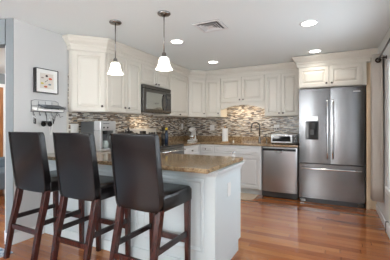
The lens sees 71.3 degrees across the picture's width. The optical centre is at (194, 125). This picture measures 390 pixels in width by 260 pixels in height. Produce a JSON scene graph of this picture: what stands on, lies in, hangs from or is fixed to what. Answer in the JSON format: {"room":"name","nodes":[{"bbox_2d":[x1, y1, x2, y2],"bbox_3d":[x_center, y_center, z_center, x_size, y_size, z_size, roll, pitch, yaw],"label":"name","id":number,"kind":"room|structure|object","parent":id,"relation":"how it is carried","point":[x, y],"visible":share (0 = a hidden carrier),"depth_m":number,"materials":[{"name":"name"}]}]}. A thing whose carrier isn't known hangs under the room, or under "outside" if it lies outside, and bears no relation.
{"room":"kitchen","nodes":[
{"label":"kitchen","id":0,"kind":"room"},
{"bbox_2d":[0,74,4,83],"bbox_3d":[-4.928,0.055,4.085,0.100,2.290,7.965,0,0,27],"label":"wall","id":1,"kind":"structure","parent":0,"point":[2,76],"depth_m":5.71,"materials":[{"name":"grey paint"}]},
{"bbox_2d":[0,87,2,156],"bbox_3d":[-4.202,0.198,5.318,0.035,1.995,0.820,0,0,27],"label":"door","id":2,"kind":"structure","parent":1,"relation":"in","point":[1,88],"depth_m":5.64,"materials":[{"name":"brown wood"}]},
{"bbox_2d":[0,84,4,156],"bbox_3d":[-4.204,0.165,5.319,0.060,2.070,0.960,0,0,27],"label":"trim","id":3,"kind":"structure","parent":1,"relation":"attached to","point":[1,85],"depth_m":5.67,"materials":[{"name":"white paint"}]},
{"bbox_2d":[0,19,5,47],"bbox_3d":[-2.669,-0.960,2.930,1.510,0.260,0.122,0,0,8],"label":"wall header","id":4,"kind":"structure","parent":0,"point":[2,21],"depth_m":2.77,"materials":[{"name":"grey paint"}]},
{"bbox_2d":[6,18,13,232],"bbox_3d":[-1.871,0.055,2.816,0.082,2.290,0.122,0,0,8],"label":"wall pier","id":5,"kind":"object","parent":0,"point":[9,21],"visible":0.43,"depth_m":2.76,"materials":[{"name":"grey paint"}]},
{"bbox_2d":[5,19,68,232],"bbox_3d":[-1.070,0.055,4.412,0.145,2.290,3.658,0,0,27],"label":"wall","id":6,"kind":"structure","parent":0,"point":[34,46],"depth_m":2.94,"materials":[{"name":"grey paint"}]},
{"bbox_2d":[4,226,44,243],"bbox_3d":[-1.070,1.143,4.412,0.173,0.115,3.658,0,0,27],"label":"baseboard","id":7,"kind":"structure","parent":6,"relation":"attached to","point":[19,236],"depth_m":2.82,"materials":[{"name":"white paint"}]},
{"bbox_2d":[33,67,57,94],"bbox_3d":[-1.663,-0.497,3.041,0.050,0.266,0.266,0,0,27],"label":"framed picture","id":8,"kind":"object","parent":6,"relation":"attached to","point":[44,80],"visible":1,"depth_m":3.01,"materials":[{"name":"black plastic"}]},
{"bbox_2d":[40,73,53,89],"bbox_3d":[-1.668,-0.497,3.043,0.036,0.170,0.170,0,0,27],"label":"print","id":9,"kind":"object","parent":8,"relation":"attached to","point":[46,79],"depth_m":3.03,"materials":[{"name":"multicoloured paper"}]},
{"bbox_2d":[30,99,65,115],"bbox_3d":[-1.624,-0.199,3.026,0.133,0.177,0.340,0,0,27],"label":"rack","id":10,"kind":"object","parent":6,"relation":"attached to","point":[34,99],"visible":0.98,"depth_m":2.98,"materials":[{"name":"grey metal"}]},
{"bbox_2d":[41,115,51,126],"bbox_3d":[-1.663,-0.054,3.042,0.025,0.126,0.139,0,0,27],"label":"sunglasses","id":11,"kind":"object","parent":10,"relation":"hanging from","point":[43,123],"visible":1,"depth_m":3.04,"materials":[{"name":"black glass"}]},
{"bbox_2d":[32,107,62,111],"bbox_3d":[-1.629,-0.180,3.018,0.107,0.045,0.290,0,0,27],"label":"envelope","id":12,"kind":"object","parent":10,"relation":"on","point":[34,108],"visible":0.89,"depth_m":2.97,"materials":[{"name":"white paper"}]},
{"bbox_2d":[38,104,65,109],"bbox_3d":[-1.596,-0.212,3.051,0.115,0.048,0.260,0,0,27],"label":"magazine","id":13,"kind":"object","parent":10,"relation":"in","point":[47,106],"visible":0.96,"depth_m":3.02,"materials":[{"name":"grey paper"}]},
{"bbox_2d":[67,112,68,132],"bbox_3d":[-1.549,0.070,3.307,0.012,0.484,0.018,0,0,27],"label":"trim","id":14,"kind":"structure","parent":6,"relation":"attached to","point":[67,112],"depth_m":3.31,"materials":[{"name":"beige paint"}]},
{"bbox_2d":[69,50,105,112],"bbox_3d":[-1.324,-0.545,3.358,0.346,0.746,0.283,0,0,27],"label":"upper cabinet","id":15,"kind":"object","parent":6,"relation":"attached to","point":[87,69],"visible":1,"depth_m":3.33,"materials":[{"name":"beige paint"}]},
{"bbox_2d":[62,34,297,79],"bbox_3d":[-0.153,-1.000,4.535,3.650,0.163,1.467,0,0,-23],"label":"trim","id":16,"kind":"structure","parent":15,"relation":"on","point":[73,42],"depth_m":4.25,"materials":[{"name":"beige paint"}]},
{"bbox_2d":[93,53,140,114],"bbox_3d":[-1.088,-0.545,3.775,0.385,0.746,0.674,0,0,27],"label":"upper cabinet","id":17,"kind":"object","parent":6,"relation":"attached to","point":[123,92],"visible":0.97,"depth_m":3.68,"materials":[{"name":"beige paint"}]},
{"bbox_2d":[68,73,186,136],"bbox_3d":[-0.856,-0.166,4.660,0.009,0.953,3.022,0,0,27],"label":"backsplash","id":18,"kind":"structure","parent":6,"relation":"attached to","point":[133,121],"depth_m":4.43,"materials":[{"name":"tile"}]},
{"bbox_2d":[71,124,78,132],"bbox_3d":[-1.498,0.035,3.389,0.009,0.120,0.115,0,0,27],"label":"wall outlet","id":19,"kind":"object","parent":18,"relation":"attached to","point":[74,127],"visible":0.85,"depth_m":3.39,"materials":[{"name":"white plastic"}]},
{"bbox_2d":[141,64,168,88],"bbox_3d":[-0.758,-0.770,4.417,0.385,0.296,0.764,0,0,27],"label":"upper cabinet","id":20,"kind":"object","parent":6,"relation":"attached to","point":[150,76],"visible":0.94,"depth_m":4.29,"materials":[{"name":"beige paint"}]},
{"bbox_2d":[141,84,170,113],"bbox_3d":[-0.729,-0.408,4.402,0.451,0.412,0.760,0,0,27],"label":"microwave oven","id":21,"kind":"object","parent":20,"relation":"attached to","point":[154,100],"visible":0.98,"depth_m":4.25,"materials":[{"name":"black metal"}]},
{"bbox_2d":[153,73,187,116],"bbox_3d":[-0.426,-0.545,5.064,0.385,0.746,0.688,0,0,27],"label":"upper cabinet","id":22,"kind":"object","parent":6,"relation":"attached to","point":[178,85],"visible":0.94,"depth_m":4.96,"materials":[{"name":"beige paint"}]},
{"bbox_2d":[0,0,389,73],"bbox_3d":[-1.843,-1.115,2.501,6.836,0.050,7.965,0,0,27],"label":"ceiling","id":23,"kind":"structure","parent":0,"point":[259,32],"depth_m":2.93,"materials":[{"name":"white paint"}]},
{"bbox_2d":[107,20,123,75],"bbox_3d":[-0.834,-0.816,2.851,0.168,0.548,0.168,0,0,27],"label":"pendant lamp","id":24,"kind":"object","parent":23,"relation":"hanging from","point":[115,68],"visible":1,"depth_m":2.82,"materials":[{"name":"white glass"}]},
{"bbox_2d":[155,10,172,70],"bbox_3d":[-0.299,-0.816,2.628,0.168,0.548,0.168,0,0,27],"label":"pendant lamp","id":25,"kind":"object","parent":23,"relation":"hanging from","point":[163,63],"visible":1,"depth_m":2.60,"materials":[{"name":"white glass"}]},
{"bbox_2d":[170,39,183,43],"bbox_3d":[-0.233,-1.086,3.517,0.190,0.006,0.190,0,0,27],"label":"recessed light","id":26,"kind":"object","parent":23,"relation":"in","point":[174,41],"visible":1,"depth_m":3.50,"materials":[{"name":"white paint"}]},
{"bbox_2d":[192,19,227,32],"bbox_3d":[0.172,-1.081,2.972,0.300,0.016,0.300,0,0,27],"label":"ceiling vent","id":27,"kind":"object","parent":23,"relation":"in","point":[212,25],"visible":1,"depth_m":2.95,"materials":[{"name":"grey plastic"}]},
{"bbox_2d":[299,20,318,26],"bbox_3d":[1.208,-1.086,2.885,0.190,0.006,0.190,0,0,27],"label":"recessed light","id":28,"kind":"object","parent":23,"relation":"in","point":[307,23],"visible":1,"depth_m":2.89,"materials":[{"name":"white paint"}]},
{"bbox_2d":[308,49,321,52],"bbox_3d":[1.748,-1.086,3.963,0.190,0.006,0.190,0,0,27],"label":"recessed light","id":29,"kind":"object","parent":23,"relation":"in","point":[314,50],"visible":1,"depth_m":3.97,"materials":[{"name":"white paint"}]},
{"bbox_2d":[0,189,389,259],"bbox_3d":[-1.843,1.225,2.501,6.836,0.050,7.965,0,0,27],"label":"floor","id":30,"kind":"structure","parent":0,"point":[271,228],"depth_m":2.98,"materials":[{"name":"brown wood"}]},
{"bbox_2d":[0,157,4,189],"bbox_3d":[-3.557,0.900,4.806,0.820,0.600,1.060,0,0,27],"label":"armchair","id":31,"kind":"object","parent":30,"relation":"on","point":[2,159],"visible":0.05,"depth_m":4.58,"materials":[{"name":"grey fabric"}]},
{"bbox_2d":[0,247,12,257],"bbox_3d":[-3.175,1.195,2.137,2.200,0.010,2.100,0,0,27],"label":"area rug","id":32,"kind":"object","parent":30,"relation":"on","point":[1,249],"visible":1,"depth_m":2.56,"materials":[{"name":"white fabric"}]},
{"bbox_2d":[3,132,84,259],"bbox_3d":[-1.417,0.626,2.595,0.466,1.147,0.539,0,0,28],"label":"bar stool","id":33,"kind":"object","parent":30,"relation":"on","point":[31,171],"visible":0.85,"depth_m":2.42,"materials":[{"name":"black leather"}]},
{"bbox_2d":[50,132,130,259],"bbox_3d":[-0.873,0.626,2.316,0.424,1.147,0.538,0,0,27],"label":"bar stool","id":34,"kind":"object","parent":30,"relation":"on","point":[78,176],"visible":0.93,"depth_m":2.15,"materials":[{"name":"black leather"}]},
{"bbox_2d":[45,160,243,259],"bbox_3d":[-0.601,0.774,2.859,2.104,0.852,0.704,0,0,27],"label":"base cabinet","id":35,"kind":"object","parent":30,"relation":"on","point":[215,216],"visible":0.48,"depth_m":2.32,"materials":[{"name":"white paint"}]},
{"bbox_2d":[47,151,242,173],"bbox_3d":[-0.512,0.279,3.055,2.085,0.134,1.423,0,0,27],"label":"countertop","id":36,"kind":"structure","parent":35,"relation":"on","point":[204,164],"depth_m":2.40,"materials":[{"name":"brown stone"}]},
{"bbox_2d":[81,121,115,151],"bbox_3d":[-1.221,0.126,3.455,0.350,0.370,0.270,0,0,27],"label":"coffee maker","id":37,"kind":"object","parent":36,"relation":"on","point":[101,130],"visible":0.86,"depth_m":3.34,"materials":[{"name":"grey plastic"}]},
{"bbox_2d":[96,148,110,151],"bbox_3d":[-1.119,0.296,3.402,0.120,0.030,0.270,0,0,27],"label":"drip tray","id":38,"kind":"object","parent":37,"relation":"on","point":[97,149],"depth_m":3.29,"materials":[{"name":"silver metal"}]},
{"bbox_2d":[103,141,108,147],"bbox_3d":[-1.123,0.233,3.405,0.080,0.094,0.080,0,0,27],"label":"glass cup","id":39,"kind":"object","parent":37,"relation":"on","point":[105,143],"depth_m":3.37,"materials":[{"name":"grey"}]},
{"bbox_2d":[124,127,133,133],"bbox_3d":[-0.975,0.163,3.923,0.090,0.297,0.173,0,0,27],"label":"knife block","id":40,"kind":"object","parent":36,"relation":"on","point":[128,129],"visible":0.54,"depth_m":3.93,"materials":[{"name":"black wood"}]},
{"bbox_2d":[227,182,230,196],"bbox_3d":[0.300,0.555,2.387,0.009,0.118,0.075,0,0,27],"label":"wall outlet","id":41,"kind":"object","parent":35,"relation":"attached to","point":[229,183],"visible":1,"depth_m":2.37,"materials":[{"name":"white plastic"}]},
{"bbox_2d":[109,133,191,259],"bbox_3d":[-0.327,0.626,2.029,0.407,1.147,0.538,0,0,29],"label":"bar stool","id":42,"kind":"object","parent":30,"relation":"on","point":[139,185],"visible":1,"depth_m":1.88,"materials":[{"name":"black leather"}]},
{"bbox_2d":[125,128,185,153],"bbox_3d":[-0.595,0.613,4.332,0.693,1.135,0.762,0,0,27],"label":"range","id":43,"kind":"object","parent":30,"relation":"on","point":[176,148],"visible":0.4,"depth_m":4.34,"materials":[{"name":"silver metal"}]},
{"bbox_2d":[160,143,183,147],"bbox_3d":[-0.607,0.306,4.339,0.555,0.017,0.762,0,0,27],"label":"cooktop","id":44,"kind":"object","parent":43,"relation":"in","point":[162,145],"depth_m":4.34,"materials":[{"name":"black glass"}]},
{"bbox_2d":[184,144,199,154],"bbox_3d":[-0.311,0.773,4.997,0.650,0.854,0.670,0,0,27],"label":"base cabinet","id":45,"kind":"object","parent":30,"relation":"on","point":[192,149],"visible":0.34,"depth_m":4.90,"materials":[{"name":"white paint"}]},
{"bbox_2d":[200,144,213,155],"bbox_3d":[0.081,0.773,5.493,0.894,0.854,0.665,0,0,27],"label":"base cabinet","id":46,"kind":"object","parent":30,"relation":"on","point":[205,149],"visible":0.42,"depth_m":5.08,"materials":[{"name":"white paint"}]},
{"bbox_2d":[159,135,298,146],"bbox_3d":[0.590,0.279,4.887,2.372,0.134,1.295,0,0,27],"label":"countertop","id":47,"kind":"structure","parent":46,"relation":"on","point":[213,140],"depth_m":5.26,"materials":[{"name":"brown stone"}]},
{"bbox_2d":[161,127,166,142],"bbox_3d":[-0.550,0.169,4.926,0.130,0.285,0.130,0,0,27],"label":"bottle","id":48,"kind":"object","parent":47,"relation":"on","point":[162,134],"visible":0.68,"depth_m":4.88,"materials":[{"name":"black glass"}]},
{"bbox_2d":[165,128,167,142],"bbox_3d":[-0.499,0.172,4.762,0.064,0.279,0.063,0,0,27],"label":"bottle","id":49,"kind":"object","parent":47,"relation":"on","point":[166,129],"visible":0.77,"depth_m":4.74,"materials":[{"name":"blue glass"}]},
{"bbox_2d":[187,127,197,140],"bbox_3d":[-0.050,0.169,5.535,0.150,0.284,0.290,0,0,15],"label":"stand mixer","id":50,"kind":"object","parent":47,"relation":"on","point":[192,130],"visible":0.99,"depth_m":5.45,"materials":[{"name":"white plastic"}]},
{"bbox_2d":[221,126,228,142],"bbox_3d":[0.566,0.157,5.106,0.156,0.308,0.156,0,0,27],"label":"paper towel holder","id":51,"kind":"object","parent":47,"relation":"on","point":[224,130],"visible":1,"depth_m":5.06,"materials":[{"name":"white paper"}]},
{"bbox_2d":[250,122,263,142],"bbox_3d":[1.158,0.117,5.082,0.248,0.388,0.060,0,0,14],"label":"kitchen faucet","id":52,"kind":"object","parent":47,"relation":"on","point":[259,139],"visible":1,"depth_m":5.06,"materials":[{"name":"silver metal"}]},
{"bbox_2d":[271,134,298,144],"bbox_3d":[1.567,0.227,4.718,0.445,0.169,0.334,0,0,27],"label":"toaster oven","id":53,"kind":"object","parent":47,"relation":"on","point":[275,138],"visible":0.94,"depth_m":4.58,"materials":[{"name":"silver metal"}]},
{"bbox_2d":[214,145,261,194],"bbox_3d":[0.870,0.773,5.087,0.879,0.854,0.665,0,0,27],"label":"base cabinet","id":54,"kind":"object","parent":30,"relation":"on","point":[251,170],"visible":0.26,"depth_m":4.73,"materials":[{"name":"white paint"}]},
{"bbox_2d":[240,192,257,199],"bbox_3d":[0.671,1.195,4.698,0.760,0.010,0.430,0,0,27],"label":"floor mat","id":55,"kind":"object","parent":30,"relation":"on","point":[243,196],"visible":0.5,"depth_m":4.58,"materials":[{"name":"beige fabric"}]},
{"bbox_2d":[262,146,299,199],"bbox_3d":[1.509,0.777,4.733,0.570,0.845,0.601,0,0,27],"label":"dishwasher","id":56,"kind":"object","parent":30,"relation":"on","point":[280,165],"visible":1,"depth_m":4.47,"materials":[{"name":"grey metal"}]},
{"bbox_2d":[299,86,364,208],"bbox_3d":[2.181,0.312,4.376,0.893,1.775,0.701,0,0,27],"label":"refrigerator","id":57,"kind":"object","parent":30,"relation":"on","point":[331,120],"visible":1,"depth_m":4.10,"materials":[{"name":"grey metal"}]},
{"bbox_2d":[366,62,376,209],"bbox_3d":[2.541,0.141,3.917,0.128,2.118,0.110,0,0,27],"label":"filler panel","id":58,"kind":"object","parent":30,"relation":"on","point":[370,204],"visible":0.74,"depth_m":3.89,"materials":[{"name":"beige wood"}]},
{"bbox_2d":[364,62,368,198],"bbox_3d":[-0.046,0.055,5.999,6.836,2.290,0.100,0,0,27],"label":"wall","id":59,"kind":"structure","parent":0,"point":[367,62],"depth_m":4.48,"materials":[{"name":"grey paint"}]},
{"bbox_2d":[178,79,209,117],"bbox_3d":[-0.033,-0.545,5.587,0.607,0.746,0.600,0,0,27],"label":"upper cabinet","id":60,"kind":"object","parent":59,"relation":"attached to","point":[196,87],"visible":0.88,"depth_m":5.35,"materials":[{"name":"beige paint"}]},
{"bbox_2d":[206,79,226,117],"bbox_3d":[0.425,-0.545,5.473,0.322,0.746,0.385,0,0,27],"label":"upper cabinet","id":61,"kind":"object","parent":59,"relation":"attached to","point":[213,86],"visible":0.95,"depth_m":5.33,"materials":[{"name":"beige paint"}]},
{"bbox_2d":[187,105,298,136],"bbox_3d":[0.889,-0.081,5.457,2.366,0.783,0.009,0,0,27],"label":"backsplash","id":62,"kind":"structure","parent":59,"relation":"attached to","point":[239,119],"depth_m":5.39,"materials":[{"name":"tile"}]},
{"bbox_2d":[221,75,264,109],"bbox_3d":[0.942,-0.616,5.208,0.838,0.605,0.385,0,0,27],"label":"upper cabinet","id":63,"kind":"object","parent":59,"relation":"attached to","point":[246,90],"visible":0.95,"depth_m":5.05,"materials":[{"name":"beige paint"}]},
{"bbox_2d":[274,125,279,130],"bbox_3d":[1.531,0.035,5.102,0.100,0.118,0.035,0,0,27],"label":"wall outlet","id":64,"kind":"object","parent":59,"relation":"attached to","point":[276,127],"visible":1,"depth_m":5.10,"materials":[{"name":"white plastic"}]},
{"bbox_2d":[265,72,298,116],"bbox_3d":[1.576,-0.545,4.882,0.586,0.746,0.385,0,0,27],"label":"upper cabinet","id":65,"kind":"object","parent":59,"relation":"attached to","point":[281,89],"visible":0.9,"depth_m":4.74,"materials":[{"name":"beige paint"}]},
{"bbox_2d":[298,62,366,89],"bbox_3d":[2.189,-0.754,4.379,0.917,0.328,0.720,0,0,27],"label":"upper cabinet","id":66,"kind":"object","parent":59,"relation":"attached to","point":[349,74],"visible":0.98,"depth_m":4.08,"materials":[{"name":"beige paint"}]},
{"bbox_2d":[292,48,377,68],"bbox_3d":[2.121,-1.000,4.198,1.132,0.163,0.393,0,0,27],"label":"trim","id":67,"kind":"structure","parent":66,"relation":"on","point":[364,55],"depth_m":4.04,"materials":[{"name":"beige paint"}]},
{"bbox_2d":[377,27,389,223],"bbox_3d":[1.130,0.055,0.917,0.100,2.290,7.865,0,0,27],"label":"wall","id":68,"kind":"structure","parent":0,"point":[384,207],"depth_m":3.17,"materials":[{"name":"grey paint"}]},
{"bbox_2d":[376,204,385,226],"bbox_3d":[0.964,1.157,0.719,0.015,0.085,7.160,0,0,27],"label":"baseboard","id":69,"kind":"structure","parent":68,"relation":"attached to","point":[381,216],"depth_m":3.48,"materials":[{"name":"white paint"}]},
{"bbox_2d":[377,38,389,60],"bbox_3d":[1.867,-0.795,2.579,0.096,0.055,2.155,0,0,28],"label":"curtain rod","id":70,"kind":"object","parent":68,"relation":"attached to","point":[387,43],"visible":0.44,"depth_m":2.89,"materials":[{"name":"black metal"}]},
{"bbox_2d":[370,53,383,202],"bbox_3d":[2.270,0.025,3.401,0.124,1.800,0.259,0,0,27],"label":"curtain","id":71,"kind":"object","parent":70,"relation":"hanging from","point":[377,121],"visible":0.93,"depth_m":3.32,"materials":[{"name":"beige fabric"}]},
{"bbox_2d":[385,59,389,196],"bbox_3d":[1.869,0.005,2.390,0.110,1.510,1.660,0,0,27],"label":"window","id":72,"kind":"structure","parent":68,"relation":"in","point":[387,190],"depth_m":3.05,"materials":[{"name":"white paint"}]},
{"bbox_2d":[385,221,389,238],"bbox_3d":[1.788,1.135,2.342,0.030,0.130,1.600,0,0,27],"label":"baseboard heater","id":73,"kind":"object","parent":68,"relation":"attached to","point":[387,225],"visible":1,"depth_m":2.95,"materials":[{"name":"white paint"}]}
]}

